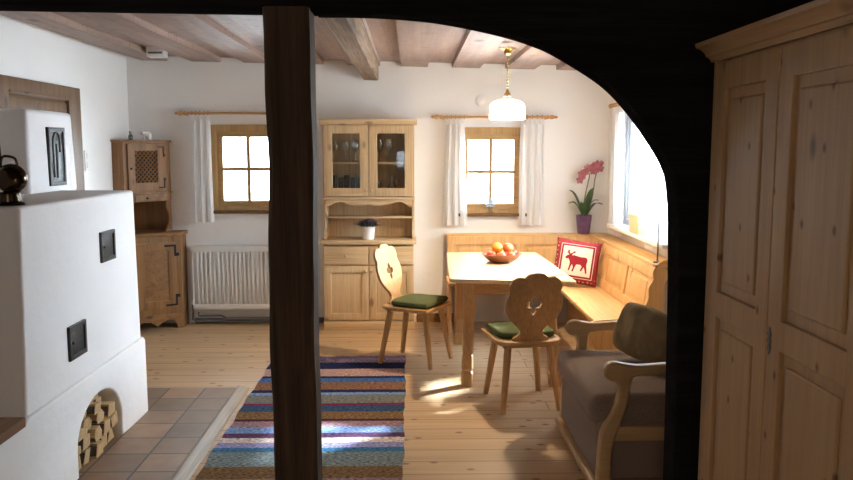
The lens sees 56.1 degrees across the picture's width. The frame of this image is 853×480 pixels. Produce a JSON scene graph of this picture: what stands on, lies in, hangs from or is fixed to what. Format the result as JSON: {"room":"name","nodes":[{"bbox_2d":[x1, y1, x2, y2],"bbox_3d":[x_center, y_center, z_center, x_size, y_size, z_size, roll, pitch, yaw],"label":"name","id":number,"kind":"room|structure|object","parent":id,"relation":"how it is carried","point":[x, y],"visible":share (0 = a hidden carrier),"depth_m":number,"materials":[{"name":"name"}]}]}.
{"room":"traditional dwelling","nodes":[
{"label":"traditional dwelling","id":0,"kind":"room"},
{"bbox_2d":[0,14,128,189],"bbox_3d":[-2.736,0.017,2.919,0.160,2.800,9.500,0,7,-1],"label":"wall","id":1,"kind":"structure","parent":0,"point":[27,51],"depth_m":6.41,"materials":[{"name":"white paint"}]},
{"bbox_2d":[0,74,84,189],"bbox_3d":[-2.678,-0.044,5.611,0.060,2.105,1.360,0,7,-1],"label":"door frame","id":2,"kind":"structure","parent":1,"relation":"in","point":[15,93],"depth_m":5.67,"materials":[{"name":"brown wood"}]},
{"bbox_2d":[84,151,89,170],"bbox_3d":[-2.715,-0.636,6.408,0.016,0.160,0.090,0,7,-1],"label":"light switch","id":3,"kind":"object","parent":1,"relation":"attached to","point":[86,153],"visible":1,"depth_m":6.39,"materials":[{"name":"white plastic"}]},
{"bbox_2d":[0,11,574,69],"bbox_3d":[-0.432,-1.147,2.830,4.650,0.210,9.300,0,7,-1],"label":"ceiling","id":4,"kind":"structure","parent":0,"point":[192,37],"depth_m":5.79,"materials":[{"name":"brown wood"}]},
{"bbox_2d":[146,46,167,57],"bbox_3d":[-2.244,-1.563,6.660,0.145,0.085,0.126,0,7,-1],"label":"smoke detector","id":5,"kind":"object","parent":4,"relation":"attached to","point":[151,52],"visible":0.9,"depth_m":6.60,"materials":[{"name":"white plastic"}]},
{"bbox_2d":[321,18,378,79],"bbox_3d":[-0.469,-1.303,5.308,0.158,0.165,4.140,0,7,-1],"label":"ceiling beam","id":6,"kind":"structure","parent":4,"relation":"attached to","point":[350,33],"depth_m":4.86,"materials":[{"name":"brown wood"}]},
{"bbox_2d":[489,47,524,119],"bbox_3d":[0.599,-1.157,5.919,0.264,0.522,0.264,0,7,-1],"label":"pendant lamp","id":7,"kind":"object","parent":4,"relation":"hanging from","point":[507,108],"visible":1,"depth_m":5.85,"materials":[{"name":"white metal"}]},
{"bbox_2d":[126,55,609,322],"bbox_3d":[-0.524,-0.534,7.706,4.850,2.800,0.450,0,7,-1],"label":"wall","id":8,"kind":"structure","parent":0,"point":[579,136],"depth_m":7.42,"materials":[{"name":"white paint"}]},
{"bbox_2d":[174,111,265,115],"bbox_3d":[-1.673,-1.159,7.329,1.260,0.042,0.071,0,7,-1],"label":"curtain rod","id":9,"kind":"object","parent":8,"relation":"attached to","point":[180,113],"visible":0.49,"depth_m":7.30,"materials":[{"name":"brown wood"}]},
{"bbox_2d":[190,111,214,222],"bbox_3d":[-2.069,-0.670,7.363,0.199,1.025,0.068,0,7,-1],"label":"curtain","id":10,"kind":"object","parent":9,"relation":"hanging from","point":[202,183],"visible":1,"depth_m":7.37,"materials":[{"name":"white fabric"}]},
{"bbox_2d":[191,245,269,321],"bbox_3d":[-1.694,0.413,7.501,1.043,0.726,0.098,0,7,-1],"label":"radiator","id":11,"kind":"object","parent":8,"relation":"attached to","point":[223,276],"visible":0.69,"depth_m":7.45,"materials":[{"name":"white metal"}]},
{"bbox_2d":[210,125,268,213],"bbox_3d":[-1.654,-0.659,7.444,0.730,0.822,0.112,0,7,-1],"label":"window","id":12,"kind":"structure","parent":8,"relation":"in","point":[221,206],"depth_m":7.44,"materials":[{"name":"brown wood"}]},
{"bbox_2d":[195,317,324,322],"bbox_3d":[-1.579,0.762,7.601,1.230,0.050,0.014,0,7,-1],"label":"baseboard","id":13,"kind":"structure","parent":8,"relation":"attached to","point":[321,319],"depth_m":7.59,"materials":[{"name":"brown wood"}]},
{"bbox_2d":[417,313,452,321],"bbox_3d":[0.081,0.741,7.628,0.350,0.085,0.020,0,7,-1],"label":"baseboard","id":14,"kind":"structure","parent":8,"relation":"attached to","point":[433,317],"depth_m":7.62,"materials":[{"name":"brown wood"}]},
{"bbox_2d":[475,95,485,105],"bbox_3d":[0.501,-1.290,7.406,0.096,0.096,0.011,0,7,-1],"label":"wall cap","id":15,"kind":"object","parent":8,"relation":"attached to","point":[480,100],"visible":1,"depth_m":7.40,"materials":[{"name":"white plastic"}]},
{"bbox_2d":[458,127,526,216],"bbox_3d":[0.608,-0.636,7.491,0.695,0.827,0.112,0,7,-1],"label":"window","id":16,"kind":"structure","parent":8,"relation":"in","point":[471,133],"depth_m":7.49,"materials":[{"name":"brown wood"}]},
{"bbox_2d":[484,198,495,212],"bbox_3d":[0.598,-0.325,7.487,0.122,0.148,0.091,2,7,16],"label":"ornament","id":17,"kind":"object","parent":16,"relation":"on","point":[490,201],"visible":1,"depth_m":7.47,"materials":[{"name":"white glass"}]},
{"bbox_2d":[431,115,557,119],"bbox_3d":[0.627,-1.132,7.377,1.170,0.042,0.071,0,7,-1],"label":"curtain rod","id":18,"kind":"object","parent":8,"relation":"attached to","point":[435,116],"visible":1,"depth_m":7.35,"materials":[{"name":"brown wood"}]},
{"bbox_2d":[443,115,467,225],"bbox_3d":[0.270,-0.644,7.411,0.233,1.022,0.072,0,7,-1],"label":"curtain","id":19,"kind":"object","parent":18,"relation":"hanging from","point":[455,198],"visible":1,"depth_m":7.42,"materials":[{"name":"white fabric"}]},
{"bbox_2d":[518,115,543,224],"bbox_3d":[0.976,-0.645,7.423,0.234,1.022,0.052,0,7,-1],"label":"curtain","id":20,"kind":"object","parent":18,"relation":"hanging from","point":[531,135],"visible":0.91,"depth_m":7.43,"materials":[{"name":"white fabric"}]},
{"bbox_2d":[78,321,662,479],"bbox_3d":[-0.432,1.355,3.117,4.850,0.136,9.500,0,7,-1],"label":"floor","id":21,"kind":"structure","parent":0,"point":[453,431],"depth_m":5.18,"materials":[{"name":"brown wood"}]},
{"bbox_2d":[0,109,147,479],"bbox_3d":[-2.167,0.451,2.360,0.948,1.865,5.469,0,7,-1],"label":"stove","id":22,"kind":"object","parent":21,"relation":"on","point":[70,320],"visible":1,"depth_m":3.94,"materials":[{"name":"paint"}]},
{"bbox_2d":[0,148,27,205],"bbox_3d":[-1.832,-0.303,3.510,0.145,0.301,0.135,0,7,-1],"label":"kettle","id":23,"kind":"object","parent":22,"relation":"on","point":[13,178],"visible":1,"depth_m":3.48,"materials":[{"name":"brown metal"}]},
{"bbox_2d":[78,455,81,469],"bbox_3d":[-1.956,1.140,4.046,0.380,0.076,0.102,0,7,-1],"label":"log","id":24,"kind":"object","parent":21,"relation":"on","point":[79,459],"visible":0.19,"depth_m":4.07,"materials":[{"name":"brown wood"}]},
{"bbox_2d":[80,447,89,465],"bbox_3d":[-1.956,1.127,4.159,0.380,0.076,0.102,0,7,-1],"label":"log","id":25,"kind":"object","parent":21,"relation":"on","point":[84,456],"visible":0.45,"depth_m":4.14,"materials":[{"name":"brown wood"}]},
{"bbox_2d":[78,433,89,451],"bbox_3d":[-1.954,1.045,4.148,0.380,0.076,0.101,0,7,-1],"label":"log","id":26,"kind":"object","parent":25,"relation":"on","point":[84,443],"visible":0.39,"depth_m":4.14,"materials":[{"name":"brown wood"}]},
{"bbox_2d":[78,428,86,441],"bbox_3d":[-1.937,0.979,4.069,0.380,0.066,0.112,0,7,-1],"label":"log","id":27,"kind":"object","parent":26,"relation":"on","point":[83,431],"visible":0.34,"depth_m":4.06,"materials":[{"name":"brown wood"}]},
{"bbox_2d":[88,440,102,458],"bbox_3d":[-1.935,1.114,4.272,0.380,0.076,0.100,0,7,-1],"label":"log","id":28,"kind":"object","parent":21,"relation":"on","point":[96,448],"visible":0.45,"depth_m":4.24,"materials":[{"name":"brown wood"}]},
{"bbox_2d":[87,425,101,442],"bbox_3d":[-1.938,1.032,4.262,0.380,0.076,0.104,0,7,-1],"label":"log","id":29,"kind":"object","parent":28,"relation":"on","point":[95,431],"visible":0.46,"depth_m":4.24,"materials":[{"name":"brown wood"}]},
{"bbox_2d":[81,416,91,429],"bbox_3d":[-1.965,0.965,4.191,0.380,0.066,0.112,0,7,-1],"label":"log","id":30,"kind":"object","parent":29,"relation":"on","point":[86,423],"visible":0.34,"depth_m":4.19,"materials":[{"name":"brown wood"}]},
{"bbox_2d":[99,433,106,447],"bbox_3d":[-1.959,1.101,4.384,0.380,0.076,0.100,0,7,-1],"label":"log","id":31,"kind":"object","parent":21,"relation":"on","point":[104,438],"visible":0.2,"depth_m":4.39,"materials":[{"name":"brown wood"}]},
{"bbox_2d":[91,418,109,435],"bbox_3d":[-1.938,1.019,4.377,0.380,0.076,0.101,0,7,-1],"label":"log","id":32,"kind":"object","parent":31,"relation":"on","point":[104,424],"visible":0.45,"depth_m":4.36,"materials":[{"name":"brown wood"}]},
{"bbox_2d":[89,409,103,423],"bbox_3d":[-1.949,0.950,4.315,0.380,0.066,0.112,0,7,-1],"label":"log","id":33,"kind":"object","parent":32,"relation":"on","point":[99,416],"visible":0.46,"depth_m":4.29,"materials":[{"name":"brown wood"}]},
{"bbox_2d":[86,402,100,415],"bbox_3d":[-1.937,0.893,4.247,0.380,0.056,0.090,0,7,-1],"label":"log","id":34,"kind":"object","parent":33,"relation":"on","point":[93,408],"visible":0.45,"depth_m":4.22,"materials":[{"name":"brown wood"}]},
{"bbox_2d":[93,396,100,401],"bbox_3d":[-1.976,0.881,4.348,0.380,0.056,0.090,0,7,-1],"label":"log","id":35,"kind":"object","parent":34,"relation":"on","point":[98,399],"visible":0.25,"depth_m":4.36,"materials":[{"name":"brown wood"}]},
{"bbox_2d":[107,428,113,442],"bbox_3d":[-1.964,1.089,4.495,0.380,0.076,0.102,0,7,-1],"label":"log","id":36,"kind":"object","parent":21,"relation":"on","point":[110,435],"visible":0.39,"depth_m":4.49,"materials":[{"name":"brown wood"}]},
{"bbox_2d":[108,410,117,427],"bbox_3d":[-1.940,1.006,4.490,0.380,0.076,0.104,0,7,-1],"label":"log","id":37,"kind":"object","parent":36,"relation":"on","point":[113,417],"visible":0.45,"depth_m":4.48,"materials":[{"name":"brown wood"}]},
{"bbox_2d":[101,401,114,417],"bbox_3d":[-1.939,0.936,4.439,0.380,0.066,0.109,0,7,-1],"label":"log","id":38,"kind":"object","parent":37,"relation":"on","point":[108,407],"visible":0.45,"depth_m":4.41,"materials":[{"name":"brown wood"}]},
{"bbox_2d":[110,140,188,327],"bbox_3d":[-2.483,-0.040,7.250,0.504,1.722,0.486,0,7,-1],"label":"tall cabinet","id":39,"kind":"object","parent":21,"relation":"on","point":[141,167],"visible":0.78,"depth_m":7.22,"materials":[{"name":"brown wood"}]},
{"bbox_2d":[128,131,132,139],"bbox_3d":[-2.639,-0.932,7.131,0.040,0.076,0.040,0,7,-1],"label":"jar","id":40,"kind":"object","parent":39,"relation":"on","point":[130,136],"visible":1,"depth_m":7.12,"materials":[{"name":"grey glass"}]},
{"bbox_2d":[137,130,151,139],"bbox_3d":[-2.538,-0.944,7.202,0.126,0.084,0.054,0,7,-1],"label":"figurine","id":41,"kind":"object","parent":39,"relation":"on","point":[145,134],"visible":1,"depth_m":7.18,"materials":[{"name":"white ceramic"}]},
{"bbox_2d":[135,230,187,237],"bbox_3d":[-2.483,-0.053,7.264,0.504,0.035,0.454,0,7,-1],"label":"countertop","id":42,"kind":"structure","parent":39,"relation":"on","point":[138,233],"depth_m":7.24,"materials":[{"name":"brown wood"}]},
{"bbox_2d":[170,385,249,479],"bbox_3d":[-1.193,1.407,2.097,0.081,0.025,6.890,0,7,-1],"label":"trim","id":43,"kind":"structure","parent":21,"relation":"on","point":[200,449],"depth_m":4.55,"materials":[{"name":"brown wood"}]},
{"bbox_2d":[262,6,322,479],"bbox_3d":[-0.540,0.179,3.269,0.186,2.180,0.186,0,7,-1],"label":"timber post","id":44,"kind":"object","parent":21,"relation":"on","point":[289,31],"visible":1,"depth_m":3.17,"materials":[{"name":"brown wood"}]},
{"bbox_2d":[195,355,405,479],"bbox_3d":[-0.654,1.108,4.771,1.056,0.006,3.251,0,7,-1],"label":"striped rug","id":45,"kind":"object","parent":21,"relation":"on","point":[363,403],"visible":0.65,"depth_m":4.71,"materials":[{"name":"multicoloured fabric"}]},
{"bbox_2d":[319,119,416,330],"bbox_3d":[-0.524,-0.141,7.333,0.874,1.905,0.372,0,7,-1],"label":"dresser","id":46,"kind":"object","parent":21,"relation":"on","point":[354,296],"visible":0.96,"depth_m":7.25,"materials":[{"name":"brown wood"}]},
{"bbox_2d":[333,175,336,187],"bbox_3d":[-0.842,-0.498,7.336,0.050,0.190,0.049,0,7,-1],"label":"tumbler","id":47,"kind":"object","parent":46,"relation":"on","point":[334,176],"visible":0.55,"depth_m":7.31,"materials":[{"name":"glass"}]},
{"bbox_2d":[338,177,343,187],"bbox_3d":[-0.787,-0.491,7.368,0.050,0.170,0.049,0,7,-1],"label":"tumbler","id":48,"kind":"object","parent":46,"relation":"on","point":[340,179],"visible":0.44,"depth_m":7.35,"materials":[{"name":"glass"}]},
{"bbox_2d":[341,140,348,161],"bbox_3d":[-0.742,-0.814,7.322,0.071,0.194,0.070,0,7,-1],"label":"wine glass","id":49,"kind":"object","parent":46,"relation":"on","point":[343,149],"visible":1,"depth_m":7.31,"materials":[{"name":"clear glass"}]},
{"bbox_2d":[344,175,348,187],"bbox_3d":[-0.732,-0.498,7.338,0.050,0.190,0.049,0,7,-1],"label":"tumbler","id":50,"kind":"object","parent":46,"relation":"on","point":[346,177],"visible":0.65,"depth_m":7.32,"materials":[{"name":"glass"}]},
{"bbox_2d":[350,177,355,187],"bbox_3d":[-0.677,-0.492,7.370,0.050,0.170,0.049,0,7,-1],"label":"tumbler","id":51,"kind":"object","parent":46,"relation":"on","point":[352,179],"visible":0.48,"depth_m":7.35,"materials":[{"name":"glass"}]},
{"bbox_2d":[351,140,358,161],"bbox_3d":[-0.652,-0.814,7.324,0.071,0.194,0.070,0,7,-1],"label":"wine glass","id":52,"kind":"object","parent":46,"relation":"on","point":[353,149],"visible":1,"depth_m":7.31,"materials":[{"name":"clear glass"}]},
{"bbox_2d":[355,175,359,187],"bbox_3d":[-0.627,-0.498,7.340,0.050,0.190,0.049,0,7,-1],"label":"tumbler","id":53,"kind":"object","parent":46,"relation":"on","point":[357,177],"visible":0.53,"depth_m":7.32,"materials":[{"name":"clear glass"}]},
{"bbox_2d":[354,218,380,239],"bbox_3d":[-0.537,-0.102,7.250,0.314,0.193,0.331,-3,7,-25],"label":"lavender","id":54,"kind":"object","parent":46,"relation":"on","point":[367,226],"visible":1,"depth_m":7.22,"materials":[{"name":"white ceramic"}]},
{"bbox_2d":[360,226,374,239],"bbox_3d":[-0.531,-0.069,7.266,0.140,0.122,0.140,0,7,-1],"label":"pot","id":55,"kind":"object","parent":46,"relation":"on","point":[367,232],"depth_m":7.22,"materials":[{"name":"white ceramic"}]},
{"bbox_2d":[320,236,415,244],"bbox_3d":[-0.528,0.003,7.350,0.866,0.035,0.371,0,7,-1],"label":"countertop","id":56,"kind":"structure","parent":46,"relation":"on","point":[331,240],"depth_m":7.18,"materials":[{"name":"brown wood"}]},
{"bbox_2d":[332,162,404,163],"bbox_3d":[-0.525,-0.708,7.344,0.784,0.018,0.201,0,7,-1],"label":"shelf","id":57,"kind":"object","parent":46,"relation":"attached to","point":[332,162],"depth_m":7.24,"materials":[{"name":"brown wood"}]},
{"bbox_2d":[327,215,411,217],"bbox_3d":[-0.525,-0.216,7.421,0.784,0.018,0.161,0,7,-1],"label":"niche shelf","id":58,"kind":"object","parent":46,"relation":"attached to","point":[328,216],"depth_m":7.34,"materials":[{"name":"brown wood"}]},
{"bbox_2d":[385,139,392,161],"bbox_3d":[-0.342,-0.817,7.309,0.075,0.204,0.074,0,7,-1],"label":"wine glass","id":59,"kind":"object","parent":46,"relation":"on","point":[391,148],"visible":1,"depth_m":7.30,"materials":[{"name":"clear glass"}]},
{"bbox_2d":[387,175,398,187],"bbox_3d":[-0.317,-0.499,7.346,0.103,0.190,0.103,6,9,44],"label":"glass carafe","id":60,"kind":"object","parent":46,"relation":"on","point":[389,175],"visible":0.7,"depth_m":7.33,"materials":[{"name":"clear glass"}]},
{"bbox_2d":[373,244,452,369],"bbox_3d":[-0.113,0.490,6.171,0.535,0.900,0.458,3,7,26],"label":"wooden chair","id":61,"kind":"object","parent":21,"relation":"on","point":[385,256],"visible":0.9,"depth_m":6.15,"materials":[{"name":"brown wood"}]},
{"bbox_2d":[391,293,448,308],"bbox_3d":[-0.061,0.467,6.143,0.354,0.042,0.405,3,7,26],"label":"seat cushion","id":62,"kind":"object","parent":61,"relation":"on","point":[418,301],"visible":1,"depth_m":6.05,"materials":[{"name":"green fabric"}]},
{"bbox_2d":[446,252,575,386],"bbox_3d":[0.576,0.567,6.221,0.860,0.752,1.553,0,7,-1],"label":"dining table","id":63,"kind":"object","parent":21,"relation":"on","point":[472,274],"visible":0.76,"depth_m":5.72,"materials":[{"name":"brown wood"}]},
{"bbox_2d":[481,251,521,262],"bbox_3d":[0.594,0.140,6.340,0.320,0.070,0.320,0,7,-1],"label":"fruit bowl","id":64,"kind":"object","parent":63,"relation":"on","point":[495,259],"visible":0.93,"depth_m":6.24,"materials":[{"name":"brown wood"}]},
{"bbox_2d":[487,251,495,255],"bbox_3d":[0.510,0.115,6.305,0.073,0.070,0.073,4,8,31],"label":"apple","id":65,"kind":"object","parent":64,"relation":"in","point":[493,253],"visible":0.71,"depth_m":6.28,"materials":[{"name":"red plant"}]},
{"bbox_2d":[492,242,502,252],"bbox_3d":[0.559,0.059,6.330,0.088,0.088,0.088,0,7,-1],"label":"orange","id":66,"kind":"object","parent":64,"relation":"in","point":[497,247],"visible":0.91,"depth_m":6.30,"materials":[{"name":"orange food"}]},
{"bbox_2d":[496,252,505,255],"bbox_3d":[0.584,0.120,6.262,0.073,0.070,0.073,-5,8,-37],"label":"apple","id":67,"kind":"object","parent":64,"relation":"in","point":[498,253],"visible":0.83,"depth_m":6.24,"materials":[{"name":"red plant"}]},
{"bbox_2d":[503,243,512,251],"bbox_3d":[0.646,0.059,6.340,0.084,0.080,0.084,0,7,-1],"label":"apple","id":68,"kind":"object","parent":64,"relation":"in","point":[507,247],"visible":0.89,"depth_m":6.31,"materials":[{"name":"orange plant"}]},
{"bbox_2d":[506,251,515,255],"bbox_3d":[0.663,0.117,6.283,0.073,0.070,0.073,5,9,39],"label":"apple","id":69,"kind":"object","parent":64,"relation":"in","point":[510,253],"visible":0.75,"depth_m":6.26,"materials":[{"name":"red plant"}]},
{"bbox_2d":[481,273,562,413],"bbox_3d":[0.627,0.616,5.148,0.458,0.900,0.536,-1,7,-10],"label":"wooden chair","id":70,"kind":"object","parent":21,"relation":"on","point":[547,290],"visible":0.96,"depth_m":4.96,"materials":[{"name":"brown wood"}]},
{"bbox_2d":[485,322,554,338],"bbox_3d":[0.616,0.584,5.201,0.405,0.042,0.354,-1,7,-10],"label":"seat cushion","id":71,"kind":"object","parent":70,"relation":"on","point":[504,330],"visible":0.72,"depth_m":5.12,"materials":[{"name":"green fabric"}]},
{"bbox_2d":[446,233,667,349],"bbox_3d":[0.961,0.460,6.563,1.521,0.886,2.096,0,7,-1],"label":"bench","id":72,"kind":"object","parent":21,"relation":"on","point":[627,272],"visible":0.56,"depth_m":6.50,"materials":[{"name":"brown wood"}]},
{"bbox_2d":[554,237,602,286],"bbox_3d":[1.294,0.190,6.893,0.424,0.416,0.167,2,7,15],"label":"cushion","id":73,"kind":"object","parent":72,"relation":"on","point":[579,260],"visible":0.94,"depth_m":6.84,"materials":[{"name":"red fabric"}]},
{"bbox_2d":[569,160,603,233],"bbox_3d":[1.482,-0.404,7.448,0.329,0.688,0.154,0,7,-1],"label":"potted orchid","id":74,"kind":"object","parent":72,"relation":"on","point":[583,220],"visible":1,"depth_m":7.42,"materials":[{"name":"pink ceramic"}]},
{"bbox_2d":[640,164,659,262],"bbox_3d":[1.605,-0.202,5.744,0.060,0.677,0.475,0,7,-1],"label":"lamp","id":75,"kind":"object","parent":72,"relation":"on","point":[653,169],"visible":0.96,"depth_m":5.55,"materials":[{"name":"grey metal"}]},
{"bbox_2d":[556,280,666,479],"bbox_3d":[1.175,0.701,4.261,0.810,0.967,0.980,0,7,-1],"label":"armchair","id":76,"kind":"object","parent":21,"relation":"on","point":[611,419],"visible":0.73,"depth_m":3.85,"materials":[{"name":"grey fabric"}]},
{"bbox_2d":[557,350,665,422],"bbox_3d":[1.095,0.762,4.267,0.650,0.150,0.905,0,7,-1],"label":"seat cushion","id":77,"kind":"object","parent":76,"relation":"on","point":[581,370],"depth_m":3.97,"materials":[{"name":"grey fabric"}]},
{"bbox_2d":[613,302,666,362],"bbox_3d":[1.200,0.515,4.362,0.206,0.308,0.405,-4,8,-31],"label":"velvet cushion","id":78,"kind":"object","parent":76,"relation":"on","point":[640,331],"visible":0.8,"depth_m":4.30,"materials":[{"name":"brown fabric"}]},
{"bbox_2d":[664,280,666,313],"bbox_3d":[1.465,0.528,4.247,0.150,0.520,0.920,0,7,-1],"label":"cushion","id":79,"kind":"object","parent":76,"relation":"on","point":[665,290],"depth_m":4.63,"materials":[{"name":"fabric"}]},
{"bbox_2d":[695,0,852,479],"bbox_3d":[1.372,0.327,2.631,0.638,2.050,1.200,0,7,-1],"label":"wardrobe","id":80,"kind":"object","parent":21,"relation":"on","point":[777,387],"visible":1,"depth_m":2.53,"materials":[{"name":"brown wood"}]},
{"bbox_2d":[315,0,813,479],"bbox_3d":[0.676,-0.027,3.302,2.222,2.600,0.140,0,7,-1],"label":"archway","id":81,"kind":"structure","parent":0,"point":[644,54],"depth_m":3.17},
{"bbox_2d":[0,0,316,15],"bbox_3d":[-1.548,-1.108,3.145,2.230,0.417,0.160,0,7,-1],"label":"beam","id":82,"kind":"structure","parent":81,"relation":"attached to","point":[211,7],"depth_m":3.10,"materials":[{"name":"black wood"}]},
{"bbox_2d":[607,96,667,258],"bbox_3d":[1.873,0.006,3.007,0.160,2.800,9.500,0,7,-1],"label":"wall","id":83,"kind":"structure","parent":0,"point":[634,241],"depth_m":7.01,"materials":[{"name":"white paint"}]},
{"bbox_2d":[606,115,667,248],"bbox_3d":[1.712,-0.540,6.253,0.205,1.035,1.580,0,7,-1],"label":"window","id":84,"kind":"structure","parent":83,"relation":"in","point":[637,149],"depth_m":6.79,"materials":[{"name":"white glass"}]},
{"bbox_2d":[629,213,645,234],"bbox_3d":[1.685,-0.127,6.250,0.146,0.152,0.266,0,7,-1],"label":"box","id":85,"kind":"object","parent":84,"relation":"on","point":[636,220],"visible":0.52,"depth_m":6.16,"materials":[{"name":"white"}]},
{"bbox_3d":[1.674,-1.084,6.195,0.071,0.042,1.970,0,7,-1],"label":"curtain rod","id":86,"kind":"object","parent":83,"relation":"attached to","visible":0},
{"bbox_2d":[608,103,623,235],"bbox_3d":[1.645,-0.617,6.925,0.048,1.139,0.382,0,7,-1],"label":"curtain","id":87,"kind":"object","parent":86,"relation":"hanging from","point":[617,142],"visible":0.81,"depth_m":6.92,"materials":[{"name":"white fabric"},{"name":"wood"}]},
{"bbox_2d":[644,148,667,254],"bbox_3d":[1.669,-0.482,5.753,0.061,1.140,0.506,0,7,-1],"label":"curtain","id":88,"kind":"object","parent":86,"relation":"hanging from","point":[651,218],"visible":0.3,"depth_m":5.81,"materials":[{"name":"white fabric"}]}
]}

